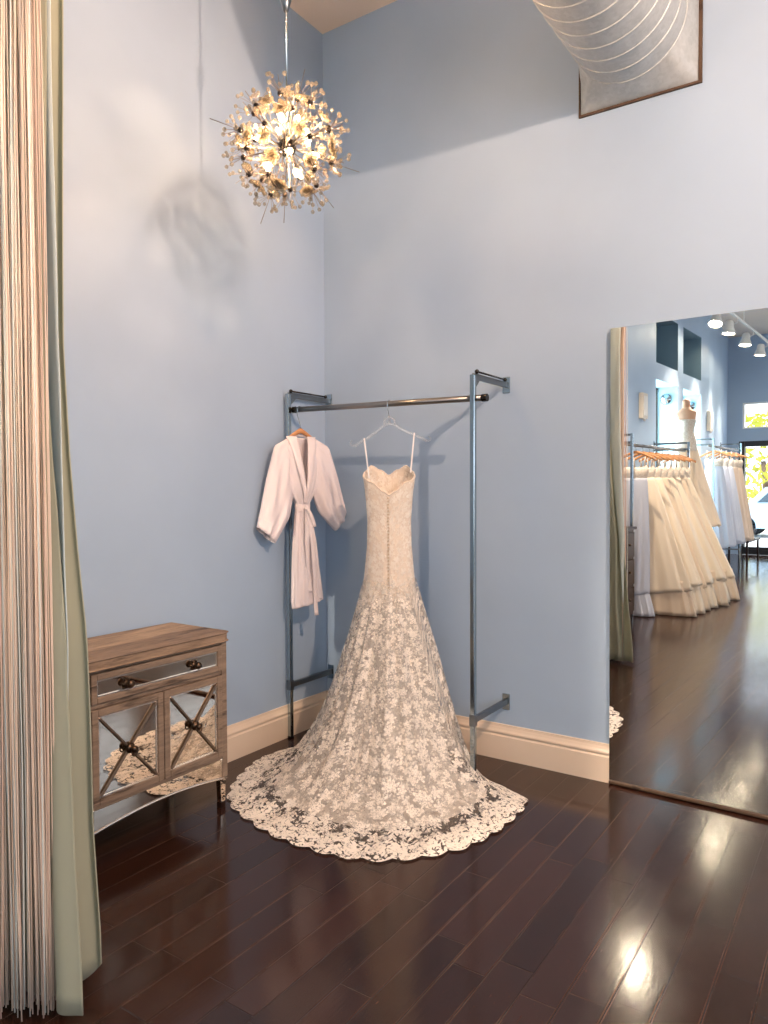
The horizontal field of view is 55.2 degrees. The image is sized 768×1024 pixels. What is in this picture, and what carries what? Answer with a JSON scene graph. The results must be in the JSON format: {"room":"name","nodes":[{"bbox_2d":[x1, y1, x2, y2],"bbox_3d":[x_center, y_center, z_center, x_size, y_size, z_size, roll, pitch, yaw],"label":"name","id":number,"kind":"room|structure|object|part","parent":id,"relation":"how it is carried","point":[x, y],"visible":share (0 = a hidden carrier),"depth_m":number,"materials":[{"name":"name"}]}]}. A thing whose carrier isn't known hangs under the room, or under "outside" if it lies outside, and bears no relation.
{"room":"clothing store","nodes":[
{"label":"clothing store","id":0,"kind":"room"},
{"bbox_2d":[63,0,326,725],"bbox_3d":[-4.340,-1.003,-0.668,0.628,5.320,13.416,1,2,36],"label":"wall","id":1,"kind":"structure","parent":0,"point":[190,320],"depth_m":3.82,"materials":[{"name":"blue paint"}]},
{"bbox_2d":[227,691,326,762],"bbox_3d":[-3.150,1.395,0.721,0.023,0.196,9.900,1,2,34],"label":"baseboard","id":2,"kind":"structure","parent":1,"relation":"attached to","point":[247,736],"depth_m":4.34,"materials":[{"name":"beige wood"}]},
{"bbox_2d":[290,0,396,33],"bbox_3d":[-1.750,-2.985,-2.368,7.500,0.282,13.200,1,2,34],"label":"ceiling","id":3,"kind":"structure","parent":0,"point":[325,16],"depth_m":4.46,"materials":[{"name":"beige paint"}]},
{"bbox_2d":[0,0,55,1021],"bbox_3d":[-1.173,-0.781,2.049,0.457,4.436,0.073,0,2,4],"label":"curtain","id":4,"kind":"object","parent":3,"relation":"hanging from","point":[27,550],"visible":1,"depth_m":2.05,"materials":[{"name":"beige fabric"}]},
{"bbox_3d":[-1.119,-0.272,2.069,0.014,3.366,0.032,0,2,4],"label":"cord","id":5,"kind":"part","parent":4,"relation":"part of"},
{"bbox_3d":[-1.098,-0.259,2.043,0.009,3.391,0.025,-1,2,-12],"label":"cord","id":6,"kind":"part","parent":4,"relation":"part of","materials":[{"name":"beige fabric"}]},
{"bbox_3d":[-1.093,-0.263,2.050,0.013,3.384,0.012,1,2,34],"label":"cord","id":7,"kind":"part","parent":4,"relation":"part of","materials":[{"name":"beige fabric"}]},
{"bbox_3d":[-1.075,-0.276,2.040,0.016,3.357,0.026,1,2,34],"label":"cord","id":8,"kind":"part","parent":4,"relation":"part of","materials":[{"name":"beige fabric"}]},
{"bbox_3d":[-1.084,-0.267,2.056,0.015,3.376,0.009,1,2,34],"label":"cord","id":9,"kind":"part","parent":4,"relation":"part of","materials":[{"name":"beige fabric"}]},
{"bbox_3d":[-1.060,-0.274,2.041,0.016,3.362,0.016,1,2,34],"label":"cord","id":10,"kind":"part","parent":4,"relation":"part of","materials":[{"name":"beige fabric"}]},
{"bbox_3d":[-1.075,-0.268,2.062,0.015,3.375,0.020,1,2,34],"label":"cord","id":11,"kind":"part","parent":4,"relation":"part of","materials":[{"name":"beige fabric"}]},
{"bbox_3d":[-1.061,-0.267,2.041,0.022,3.375,0.017,1,2,34],"label":"cord","id":12,"kind":"part","parent":4,"relation":"part of","materials":[{"name":"beige fabric"}]},
{"bbox_3d":[-1.066,-0.266,2.049,0.009,3.378,0.010,1,2,34],"label":"cord","id":13,"kind":"part","parent":4,"relation":"part of","materials":[{"name":"beige fabric"}]},
{"bbox_3d":[-1.047,-0.271,2.043,0.009,3.368,0.015,1,2,34],"label":"cord","id":14,"kind":"part","parent":4,"relation":"part of","materials":[{"name":"beige fabric"}]},
{"bbox_3d":[-1.080,-0.269,2.065,0.015,3.373,0.029,0,2,-5],"label":"cord","id":15,"kind":"part","parent":4,"relation":"part of","materials":[{"name":"beige fabric"}]},
{"bbox_3d":[-1.039,-0.260,2.041,0.010,3.390,0.019,1,2,34],"label":"cord","id":16,"kind":"part","parent":4,"relation":"part of","materials":[{"name":"beige fabric"}]},
{"bbox_3d":[-1.049,-0.267,2.050,0.014,3.375,0.010,1,2,34],"label":"cord","id":17,"kind":"part","parent":4,"relation":"part of","materials":[{"name":"beige fabric"}]},
{"bbox_3d":[-1.032,-0.260,2.032,0.027,3.389,0.030,1,2,34],"label":"cord","id":18,"kind":"part","parent":4,"relation":"part of","materials":[{"name":"beige fabric"}]},
{"bbox_3d":[-1.024,-0.271,2.033,0.018,3.367,0.028,1,2,34],"label":"cord","id":19,"kind":"part","parent":4,"relation":"part of","materials":[{"name":"beige fabric"}]},
{"bbox_3d":[-1.026,-0.276,2.033,0.020,3.356,0.029,1,2,34],"label":"cord","id":20,"kind":"part","parent":4,"relation":"part of","materials":[{"name":"beige fabric"}]},
{"bbox_3d":[-1.055,-0.278,2.065,0.016,3.354,0.030,1,2,34],"label":"cord","id":21,"kind":"part","parent":4,"relation":"part of","materials":[{"name":"beige fabric"}]},
{"bbox_3d":[-1.038,-0.270,2.058,0.018,3.369,0.016,1,2,34],"label":"cord","id":22,"kind":"part","parent":4,"relation":"part of","materials":[{"name":"beige fabric"}]},
{"bbox_3d":[-1.011,-0.277,2.031,0.012,3.354,0.033,0,2,14],"label":"cord","id":23,"kind":"part","parent":4,"relation":"part of","materials":[{"name":"beige fabric"}]},
{"bbox_3d":[-1.012,-0.260,2.042,0.009,3.390,0.012,1,2,34],"label":"cord","id":24,"kind":"part","parent":4,"relation":"part of","materials":[{"name":"beige fabric"}]},
{"bbox_3d":[-1.006,-0.276,2.037,0.013,3.358,0.022,1,2,34],"label":"cord","id":25,"kind":"part","parent":4,"relation":"part of","materials":[{"name":"beige fabric"}]},
{"bbox_3d":[-1.000,-0.272,2.034,0.017,3.366,0.022,1,2,34],"label":"cord","id":26,"kind":"part","parent":4,"relation":"part of","materials":[{"name":"beige fabric"}]},
{"bbox_3d":[-0.991,-0.270,2.042,0.010,3.370,0.011,1,2,34],"label":"cord","id":27,"kind":"part","parent":4,"relation":"part of","materials":[{"name":"beige fabric"}]},
{"bbox_3d":[-0.994,-0.262,2.052,0.013,3.386,0.011,1,2,34],"label":"cord","id":28,"kind":"part","parent":4,"relation":"part of","materials":[{"name":"beige fabric"}]},
{"bbox_3d":[-0.982,-0.263,2.040,0.014,3.384,0.009,1,2,34],"label":"cord","id":29,"kind":"part","parent":4,"relation":"part of","materials":[{"name":"beige fabric"}]},
{"bbox_3d":[-1.017,-0.275,2.054,0.011,3.361,0.016,0,2,4],"label":"cord","id":30,"kind":"part","parent":4,"relation":"part of","materials":[{"name":"beige fabric"}]},
{"bbox_3d":[-0.965,-0.261,2.035,0.016,3.387,0.018,1,2,34],"label":"cord","id":31,"kind":"part","parent":4,"relation":"part of","materials":[{"name":"beige fabric"}]},
{"bbox_3d":[-0.984,-0.276,2.055,0.016,3.359,0.020,1,2,34],"label":"cord","id":32,"kind":"part","parent":4,"relation":"part of","materials":[{"name":"beige fabric"}]},
{"bbox_3d":[-0.953,-0.274,2.027,0.019,3.361,0.032,1,2,34],"label":"cord","id":33,"kind":"part","parent":4,"relation":"part of","materials":[{"name":"beige fabric"}]},
{"bbox_3d":[-0.974,-0.264,2.054,0.012,3.383,0.020,-1,2,-27],"label":"cord","id":34,"kind":"part","parent":4,"relation":"part of","materials":[{"name":"beige fabric"}]},
{"bbox_3d":[-0.957,-0.267,2.034,0.012,3.376,0.018,1,2,34],"label":"cord","id":35,"kind":"part","parent":4,"relation":"part of","materials":[{"name":"beige fabric"}]},
{"bbox_3d":[-0.977,-0.278,2.054,0.013,3.355,0.020,1,2,34],"label":"cord","id":36,"kind":"part","parent":4,"relation":"part of","materials":[{"name":"beige fabric"}]},
{"bbox_3d":[-0.950,-0.270,2.039,0.010,3.369,0.010,1,2,34],"label":"cord","id":37,"kind":"part","parent":4,"relation":"part of","materials":[{"name":"beige fabric"}]},
{"bbox_3d":[-0.961,-0.269,2.055,0.012,3.372,0.024,-1,2,-12],"label":"cord","id":38,"kind":"part","parent":4,"relation":"part of","materials":[{"name":"beige fabric"}]},
{"bbox_2d":[210,0,358,223],"bbox_3d":[-0.434,-2.148,3.153,0.614,1.745,0.607,1,2,34],"label":"crystal chandelier","id":39,"kind":"object","parent":3,"relation":"hanging from","point":[286,147],"visible":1,"depth_m":3.15,"materials":[{"name":"metal"}]},
{"bbox_2d":[235,132,241,150],"bbox_3d":[-0.615,-1.590,3.157,0.063,0.076,0.064,13,9,-19],"label":"flower","id":40,"kind":"object","parent":39,"relation":"on","point":[238,140],"depth_m":3.13,"materials":[{"name":"gold"}]},
{"bbox_2d":[241,126,253,144],"bbox_3d":[-0.557,-1.561,3.046,0.063,0.077,0.063,-22,9,-36],"label":"flower","id":41,"kind":"object","parent":39,"relation":"on","point":[246,135],"depth_m":3.03,"materials":[{"name":"gold"}]},
{"bbox_2d":[241,156,253,175],"bbox_3d":[-0.594,-1.533,3.264,0.063,0.077,0.063,-5,12,14],"label":"flower","id":42,"kind":"object","parent":39,"relation":"on","point":[247,166],"depth_m":3.25,"materials":[{"name":"gold metal"}]},
{"bbox_2d":[244,141,258,157],"bbox_3d":[-0.588,-1.619,3.280,0.063,0.064,0.076,29,53,30],"label":"flower","id":43,"kind":"object","parent":39,"relation":"on","point":[251,151],"depth_m":3.27,"materials":[{"name":"gold"}]},
{"bbox_2d":[249,179,262,188],"bbox_3d":[-0.547,-1.431,3.185,0.064,0.063,0.079,50,-5,40],"label":"flower","id":44,"kind":"object","parent":39,"relation":"on","point":[256,184],"depth_m":3.18,"materials":[{"name":"gold metal"}]},
{"bbox_2d":[258,156,265,169],"bbox_3d":[-0.538,-1.587,3.342,0.077,0.063,0.063,16,0,-25],"label":"flower","id":45,"kind":"object","parent":39,"relation":"on","point":[260,161],"depth_m":3.33,"materials":[{"name":"gold metal"}]},
{"bbox_2d":[255,104,269,119],"bbox_3d":[-0.524,-1.746,3.205,0.079,0.063,0.064,-44,0,6],"label":"flower","id":46,"kind":"object","parent":39,"relation":"on","point":[261,107],"depth_m":3.19,"materials":[{"name":"beige glass"}]},
{"bbox_2d":[255,127,270,144],"bbox_3d":[-0.491,-1.535,3.008,0.064,0.076,0.063,-27,-9,17],"label":"flower","id":47,"kind":"object","parent":39,"relation":"on","point":[263,137],"depth_m":2.99,"materials":[{"name":"gold"}]},
{"bbox_2d":[257,185,269,195],"bbox_3d":[-0.534,-1.422,3.209,0.076,0.063,0.064,26,13,16],"label":"flower","id":48,"kind":"object","parent":39,"relation":"on","point":[262,189],"depth_m":3.20,"materials":[{"name":"gold metal"}]},
{"bbox_2d":[257,95,272,114],"bbox_3d":[-0.483,-1.690,3.036,0.079,0.064,0.063,16,-20,44],"label":"flower","id":49,"kind":"object","parent":39,"relation":"on","point":[266,100],"depth_m":3.02,"materials":[{"name":"beige glass"}]},
{"bbox_2d":[260,170,273,183],"bbox_3d":[-0.525,-1.535,3.345,0.064,0.079,0.063,18,-34,-36],"label":"flower","id":50,"kind":"object","parent":39,"relation":"on","point":[261,179],"depth_m":3.34,"materials":[{"name":"gold metal"}]},
{"bbox_3d":[-0.494,-1.481,3.163,0.029,0.036,0.030,1,2,34],"label":"bulb","id":51,"kind":"part","parent":39,"relation":"part of","materials":[{"name":"white glass"}]},
{"bbox_2d":[263,145,277,163],"bbox_3d":[-0.462,-1.476,3.024,0.063,0.077,0.063,36,23,-20],"label":"flower","id":52,"kind":"object","parent":39,"relation":"on","point":[271,154],"depth_m":3.01,"materials":[{"name":"gold"}]},
{"bbox_2d":[267,188,280,198],"bbox_3d":[-0.484,-1.443,3.325,0.084,0.055,0.056,0,2,-1],"label":"flower","id":53,"kind":"object","parent":39,"relation":"on","point":[276,194],"depth_m":3.31,"materials":[{"name":"gold metal"}]},
{"bbox_2d":[268,171,282,188],"bbox_3d":[-0.452,-1.402,3.111,0.064,0.063,0.079,10,-33,19],"label":"flower","id":54,"kind":"object","parent":39,"relation":"on","point":[276,183],"depth_m":3.10,"materials":[{"name":"gold metal"}]},
{"bbox_2d":[273,178,288,192],"bbox_3d":[-0.440,-1.397,3.120,0.064,0.063,0.079,-10,-13,22],"label":"flower","id":55,"kind":"object","parent":39,"relation":"on","point":[278,184],"depth_m":3.11,"materials":[{"name":"gold metal"}]},
{"bbox_2d":[272,99,289,116],"bbox_3d":[-0.423,-1.643,3.000,0.079,0.064,0.063,33,-23,-1],"label":"flower","id":56,"kind":"object","parent":39,"relation":"on","point":[278,107],"depth_m":2.98,"materials":[{"name":"beige glass"}]},
{"bbox_3d":[-0.432,-1.658,3.088,0.028,0.033,0.033,1,2,34],"label":"bulb","id":57,"kind":"part","parent":39,"relation":"part of","materials":[{"name":"white glass"}]},
{"bbox_2d":[281,123,285,138],"bbox_3d":[-0.427,-1.625,3.130,0.009,0.060,0.069,0,2,6],"label":"socket","id":58,"kind":"object","parent":39,"relation":"attached to","point":[283,124],"depth_m":3.13,"materials":[{"name":"grey metal"}]},
{"bbox_2d":[277,120,290,131],"bbox_3d":[-0.451,-1.731,3.308,0.064,0.076,0.063,8,37,-10],"label":"flower","id":59,"kind":"object","parent":39,"relation":"on","point":[278,123],"depth_m":3.30,"materials":[{"name":"beige glass"}]},
{"bbox_3d":[-0.424,-2.276,3.165,0.011,1.391,0.011,1,2,34],"label":"rod","id":60,"kind":"part","parent":39,"relation":"part of","materials":[{"name":"metal"}]},
{"bbox_2d":[280,88,293,100],"bbox_3d":[-0.413,-1.763,3.114,0.063,0.063,0.077,-9,34,-7],"label":"flower","id":61,"kind":"object","parent":39,"relation":"on","point":[285,94],"depth_m":3.09,"materials":[{"name":"beige glass"}]},
{"bbox_3d":[-0.395,-1.515,3.082,0.033,0.031,0.032,1,2,34],"label":"bulb","id":62,"kind":"part","parent":39,"relation":"part of","materials":[{"name":"white glass"}]},
{"bbox_3d":[-0.378,-1.464,3.170,0.028,0.039,0.026,1,2,34],"label":"bulb","id":63,"kind":"part","parent":39,"relation":"part of","materials":[{"name":"white glass"}]},
{"bbox_2d":[291,120,307,137],"bbox_3d":[-0.349,-1.567,3.003,0.076,0.064,0.063,-13,18,-31],"label":"flower","id":64,"kind":"object","parent":39,"relation":"on","point":[298,127],"depth_m":2.99,"materials":[{"name":"beige glass"}]},
{"bbox_2d":[293,93,309,111],"bbox_3d":[-0.352,-1.735,3.086,0.077,0.063,0.063,22,-53,-26],"label":"flower","id":65,"kind":"object","parent":39,"relation":"on","point":[299,96],"depth_m":3.07,"materials":[{"name":"beige glass"}]},
{"bbox_2d":[295,110,307,122],"bbox_3d":[-0.373,-1.748,3.277,0.076,0.063,0.064,36,-24,-13],"label":"flower","id":66,"kind":"object","parent":39,"relation":"on","point":[300,112],"depth_m":3.26,"materials":[{"name":"beige glass"}]},
{"bbox_2d":[296,98,315,109],"bbox_3d":[-0.330,-1.754,3.167,0.076,0.063,0.064,11,5,-33],"label":"flower","id":67,"kind":"object","parent":39,"relation":"on","point":[305,101],"depth_m":3.16,"materials":[{"name":"beige glass"}]},
{"bbox_2d":[300,183,314,196],"bbox_3d":[-0.337,-1.403,3.179,0.077,0.063,0.063,-37,11,-25],"label":"flower","id":68,"kind":"object","parent":39,"relation":"on","point":[307,190],"depth_m":3.18,"materials":[{"name":"gold metal"}]},
{"bbox_2d":[304,169,313,183],"bbox_3d":[-0.347,-1.543,3.363,0.079,0.064,0.063,-30,-14,2],"label":"flower","id":69,"kind":"object","parent":39,"relation":"on","point":[308,179],"depth_m":3.36,"materials":[{"name":"gold metal"}]},
{"bbox_2d":[303,151,317,169],"bbox_3d":[-0.312,-1.473,3.062,0.063,0.063,0.077,47,27,25],"label":"flower","id":70,"kind":"object","parent":39,"relation":"on","point":[310,161],"depth_m":3.05,"materials":[{"name":"gold metal"}]},
{"bbox_2d":[312,143,325,158],"bbox_3d":[-0.292,-1.635,3.323,0.077,0.063,0.063,40,32,11],"label":"flower","id":71,"kind":"object","parent":39,"relation":"on","point":[322,152],"depth_m":3.32,"materials":[{"name":"gold"}]},
{"bbox_2d":[318,110,331,131],"bbox_3d":[-0.269,-1.705,3.179,0.063,0.063,0.077,-29,-15,-7],"label":"flower","id":72,"kind":"object","parent":39,"relation":"on","point":[324,117],"depth_m":3.17,"materials":[{"name":"beige glass"}]},
{"bbox_2d":[320,135,335,151],"bbox_3d":[-0.233,-1.571,3.129,0.063,0.079,0.064,-9,-3,24],"label":"flower","id":73,"kind":"object","parent":39,"relation":"on","point":[331,142],"depth_m":3.12,"materials":[{"name":"gold"}]},
{"bbox_2d":[322,145,336,158],"bbox_3d":[-0.228,-1.557,3.158,0.063,0.064,0.076,20,-30,3],"label":"flower","id":74,"kind":"object","parent":39,"relation":"on","point":[333,150],"depth_m":3.14,"materials":[{"name":"gold"}]},
{"bbox_2d":[322,153,336,170],"bbox_3d":[-0.232,-1.549,3.258,0.083,0.063,0.054,1,2,39],"label":"flower","id":75,"kind":"object","parent":39,"relation":"on","point":[330,157],"depth_m":3.26,"materials":[{"name":"gold metal"}]},
{"bbox_2d":[533,0,702,118],"bbox_3d":[0.797,-2.507,2.934,0.590,1.026,1.595,1,2,34],"label":"vent duct","id":76,"kind":"object","parent":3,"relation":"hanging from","point":[626,52],"visible":1,"depth_m":3.32,"materials":[{"name":"silver metal"}]},
{"bbox_2d":[0,722,767,1023],"bbox_3d":[-1.731,1.632,-2.235,7.500,0.120,13.200,1,2,34],"label":"floor","id":77,"kind":"structure","parent":0,"point":[599,902],"depth_m":2.58,"materials":[{"name":"brown wood"}]},
{"bbox_2d":[87,622,227,834],"bbox_3d":[-1.114,0.993,3.282,0.470,0.836,0.811,1,2,34],"label":"base cabinet","id":78,"kind":"object","parent":77,"relation":"on","point":[158,693],"visible":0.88,"depth_m":3.16,"materials":[{"name":"brown wood"}]},
{"bbox_3d":[-1.055,0.972,3.036,0.020,0.386,0.347,1,2,34],"label":"door","id":79,"kind":"part","parent":78,"relation":"part of","materials":[{"name":"brown wood"}]},
{"bbox_3d":[-1.060,0.972,3.038,0.010,0.326,0.287,1,2,34],"label":"mirror panel","id":80,"kind":"part","parent":78,"relation":"part of","materials":[{"name":"silver metal"}]},
{"bbox_3d":[-1.043,0.704,3.010,0.044,0.045,0.049,1,2,34],"label":"knob","id":81,"kind":"part","parent":78,"relation":"part of","materials":[{"name":"brown metal"}]},
{"bbox_3d":[-1.031,0.976,3.019,0.038,0.051,0.044,1,2,34],"label":"knob","id":82,"kind":"part","parent":78,"relation":"part of","materials":[{"name":"brown metal"}]},
{"bbox_3d":[-0.961,0.693,3.168,0.020,0.120,0.687,1,2,34],"label":"drawer","id":83,"kind":"part","parent":78,"relation":"part of","materials":[{"name":"brown wood"}]},
{"bbox_3d":[-0.965,0.693,3.171,0.010,0.068,0.635,1,2,34],"label":"mirror panel","id":84,"kind":"part","parent":78,"relation":"part of","materials":[{"name":"silver metal"}]},
{"bbox_3d":[-0.861,0.963,3.321,0.020,0.386,0.336,1,2,34],"label":"door","id":85,"kind":"part","parent":78,"relation":"part of","materials":[{"name":"brown wood"}]},
{"bbox_3d":[-0.865,0.963,3.324,0.010,0.326,0.276,1,2,34],"label":"mirror panel","id":86,"kind":"part","parent":78,"relation":"part of","materials":[{"name":"silver metal"}]},
{"bbox_3d":[-0.842,0.691,3.305,0.044,0.045,0.049,1,2,34],"label":"knob","id":87,"kind":"part","parent":78,"relation":"part of","materials":[{"name":"brown metal"}]},
{"bbox_3d":[-0.837,0.967,3.305,0.038,0.051,0.044,1,2,34],"label":"knob","id":88,"kind":"part","parent":78,"relation":"part of","materials":[{"name":"brown metal"}]},
{"bbox_3d":[-0.774,1.268,3.487,0.040,0.210,0.040,1,2,34],"label":"leg","id":89,"kind":"part","parent":78,"relation":"part of","materials":[{"name":"wood"}]},
{"bbox_2d":[285,369,509,782],"bbox_3d":[0.067,0.317,4.233,1.328,2.123,0.418,1,2,34],"label":"rack","id":90,"kind":"object","parent":77,"relation":"on","point":[290,397],"visible":1,"depth_m":3.93,"materials":[{"name":"metal"}]},
{"bbox_3d":[-0.571,0.326,4.437,0.026,2.073,0.026,1,2,34],"label":"post","id":91,"kind":"part","parent":90,"relation":"part of","materials":[{"name":"metal"}]},
{"bbox_2d":[286,406,311,438],"bbox_3d":[-0.509,-0.506,4.365,0.270,0.255,0.071,-1,2,-35],"label":"wooden hanger","id":92,"kind":"object","parent":90,"relation":"hanging from","point":[299,431],"visible":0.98,"depth_m":4.34,"materials":[{"name":"wood"}]},
{"bbox_2d":[256,434,346,614],"bbox_3d":[-0.478,0.075,4.355,0.596,1.081,0.128,-1,2,-35],"label":"robe","id":93,"kind":"object","parent":92,"relation":"hanging from","point":[300,470],"visible":1,"depth_m":4.33,"materials":[{"name":"fabric"}]},
{"bbox_3d":[-0.465,-0.727,4.530,0.024,0.024,0.352,1,2,34],"label":"brace rod","id":94,"kind":"part","parent":90,"relation":"part of","materials":[{"name":"silver metal"}]},
{"bbox_3d":[-0.464,-0.708,4.571,0.012,0.032,0.396,1,2,34],"label":"wall arm","id":95,"kind":"part","parent":90,"relation":"part of","materials":[{"name":"metal"}]},
{"bbox_3d":[-0.457,1.044,4.622,0.020,0.032,0.396,1,2,34],"label":"wall arm","id":96,"kind":"part","parent":90,"relation":"part of","materials":[{"name":"metal"}]},
{"bbox_3d":[-0.353,-0.713,4.734,0.044,0.090,0.008,1,2,34],"label":"wall plate","id":97,"kind":"part","parent":90,"relation":"part of","materials":[{"name":"metal"}]},
{"bbox_3d":[-0.345,1.039,4.785,0.044,0.090,0.008,1,2,34],"label":"wall plate","id":98,"kind":"part","parent":90,"relation":"part of","materials":[{"name":"metal"}]},
{"bbox_2d":[227,433,527,861],"bbox_3d":[-0.090,0.486,3.649,1.327,1.812,1.478,-1,2,-24],"label":"dress","id":99,"kind":"object","parent":90,"relation":"hanging from","point":[382,761],"visible":1,"depth_m":3.71,"materials":[{"name":"beige fabric"}]},
{"bbox_3d":[-0.028,-0.596,4.072,1.306,0.055,0.033,1,2,34],"label":"hanging rail","id":100,"kind":"part","parent":90,"relation":"part of","materials":[{"name":"grey metal"}]},
{"bbox_3d":[0.454,0.342,3.740,0.026,2.073,0.026,1,2,34],"label":"post","id":101,"kind":"part","parent":90,"relation":"part of","materials":[{"name":"metal"}]},
{"bbox_3d":[0.561,-0.692,3.874,0.012,0.032,0.396,1,2,34],"label":"wall arm","id":102,"kind":"part","parent":90,"relation":"part of","materials":[{"name":"metal"}]},
{"bbox_3d":[0.560,-0.711,3.833,0.024,0.024,0.352,1,2,34],"label":"brace rod","id":103,"kind":"part","parent":90,"relation":"part of","materials":[{"name":"silver metal"}]},
{"bbox_3d":[0.569,1.060,3.924,0.020,0.032,0.396,1,2,34],"label":"wall arm","id":104,"kind":"part","parent":90,"relation":"part of","materials":[{"name":"metal"}]},
{"bbox_3d":[0.680,1.055,4.088,0.044,0.090,0.008,1,2,34],"label":"wall plate","id":105,"kind":"part","parent":90,"relation":"part of","materials":[{"name":"metal"}]},
{"bbox_3d":[0.672,-0.697,4.037,0.044,0.090,0.008,1,2,34],"label":"wall plate","id":106,"kind":"part","parent":90,"relation":"part of","materials":[{"name":"metal"}]},
{"bbox_2d":[322,0,767,743],"bbox_3d":[2.317,-1.087,3.031,6.800,5.220,0.200,1,2,34],"label":"wall","id":107,"kind":"structure","parent":0,"point":[483,224],"depth_m":4.02,"materials":[{"name":"blue paint"}]},
{"bbox_2d":[326,690,608,782],"bbox_3d":[0.387,1.278,4.285,1.860,0.196,0.023,1,2,34],"label":"baseboard","id":108,"kind":"structure","parent":107,"relation":"attached to","point":[579,757],"depth_m":3.96,"materials":[{"name":"beige wood"}]},
{"bbox_2d":[609,308,767,819],"bbox_3d":[1.891,0.244,3.183,1.840,2.301,0.036,1,2,36],"label":"wall mirror","id":109,"kind":"object","parent":107,"relation":"attached to","point":[688,674],"visible":1,"depth_m":3.49,"materials":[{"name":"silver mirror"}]},
{"bbox_3d":[-1.160,-2.471,2.208,1.540,1.063,0.080,1,2,34],"label":"curtain rod","id":110,"kind":"object","parent":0,"visible":0},
{"bbox_2d":[0,0,101,1015],"bbox_3d":[-1.183,-0.296,2.295,0.839,3.429,0.146,1,2,34],"label":"curtain","id":111,"kind":"object","parent":110,"relation":"hanging from","point":[74,884],"visible":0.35,"depth_m":2.12,"materials":[{"name":"fabric"}]}
]}

